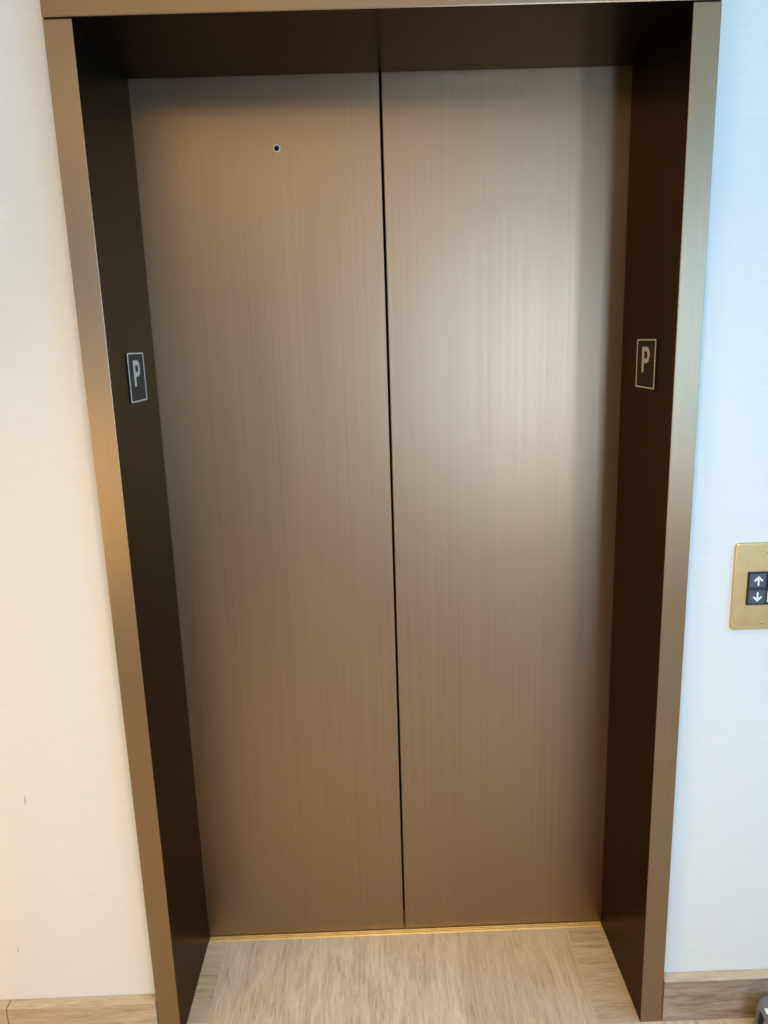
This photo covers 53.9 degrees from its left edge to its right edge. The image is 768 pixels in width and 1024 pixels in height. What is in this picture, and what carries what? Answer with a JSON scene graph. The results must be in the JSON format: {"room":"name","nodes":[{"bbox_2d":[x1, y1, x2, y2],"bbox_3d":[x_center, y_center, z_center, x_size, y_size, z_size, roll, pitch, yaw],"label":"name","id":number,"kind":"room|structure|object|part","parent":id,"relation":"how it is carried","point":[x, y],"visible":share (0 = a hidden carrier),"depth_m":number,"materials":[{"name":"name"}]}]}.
{"room":"elevator lobby","nodes":[
{"label":"elevator lobby","id":0,"kind":"room"},
{"bbox_2d":[0,0,767,999],"bbox_3d":[0.072,-0.106,1.637,5.000,2.620,0.284,-2,13,-1],"label":"wall","id":1,"kind":"structure","parent":0,"point":[73,920],"depth_m":1.56,"materials":[{"name":"paint"}]},
{"bbox_2d":[0,994,158,1023],"bbox_3d":[-1.378,1.202,1.743,1.715,0.110,0.027,-2,13,-1],"label":"baseboard","id":2,"kind":"structure","parent":1,"relation":"attached to","point":[119,1009],"depth_m":1.73,"materials":[{"name":"brown wood"}]},
{"bbox_2d":[661,969,767,1020],"bbox_3d":[1.555,1.103,1.776,1.815,0.110,0.027,-2,13,-1],"label":"baseboard","id":3,"kind":"structure","parent":1,"relation":"attached to","point":[727,993],"depth_m":1.75,"materials":[{"name":"brown wood"}]},
{"bbox_2d":[729,542,767,629],"bbox_3d":[0.789,0.153,1.558,0.138,0.187,0.011,-2,13,-1],"label":"panel","id":4,"kind":"object","parent":1,"relation":"attached to","point":[749,598],"visible":1,"depth_m":1.55,"materials":[{"name":"gold metal"}]},
{"bbox_2d":[187,910,754,1023],"bbox_3d":[0.152,1.676,-0.104,5.000,0.100,5.058,-2,13,-1],"label":"floor","id":5,"kind":"structure","parent":0,"point":[557,975],"depth_m":1.90,"materials":[{"name":"brown wood"}]},
{"bbox_2d":[40,0,721,1023],"bbox_3d":[0.028,0.081,1.693,1.168,2.233,0.370,-2,13,-1],"label":"elevator","id":6,"kind":"object","parent":5,"relation":"on","point":[547,164],"visible":1,"depth_m":1.72,"materials":[{"name":"brown metal"}]},
{"bbox_2d":[125,352,146,403],"bbox_3d":[-0.515,-0.281,1.575,0.004,0.101,0.109,-2,13,-1],"label":"sign","id":7,"kind":"object","parent":6,"relation":"attached to","point":[134,362],"visible":1,"depth_m":1.57,"materials":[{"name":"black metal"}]},
{"bbox_3d":[-0.259,0.080,1.836,0.558,2.177,0.032,-2,13,-1],"label":"sliding door","id":8,"kind":"part","parent":6,"relation":"part of","materials":[{"name":"brown metal"}]},
{"bbox_2d":[379,72,404,909],"bbox_3d":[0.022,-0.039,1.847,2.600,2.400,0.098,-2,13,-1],"label":"gap","id":9,"kind":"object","parent":6,"relation":"attached to","point":[379,72],"depth_m":1.86,"materials":[{"name":"black"}]},
{"bbox_3d":[0.059,1.135,2.082,1.066,0.004,0.072,-2,13,-1],"label":"sill","id":10,"kind":"part","parent":6,"relation":"part of","materials":[{"name":"gold metal"}]},
{"bbox_3d":[0.307,0.061,1.843,0.564,2.177,0.032,-2,13,-1],"label":"sliding door","id":11,"kind":"part","parent":6,"relation":"part of","materials":[{"name":"brown metal"}]},
{"bbox_2d":[635,339,657,389],"bbox_3d":[0.547,-0.310,1.578,0.004,0.101,0.109,-2,13,-1],"label":"sign","id":12,"kind":"object","parent":6,"relation":"attached to","point":[646,361],"visible":1,"depth_m":1.57,"materials":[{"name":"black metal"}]},
{"bbox_2d":[752,995,767,1023],"bbox_3d":[0.981,1.145,1.711,0.283,0.091,0.104,-2,13,-1],"label":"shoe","id":13,"kind":"object","parent":5,"relation":"on","point":[761,1015],"visible":1,"depth_m":1.70,"materials":[{"name":"grey rubber"}]}
]}

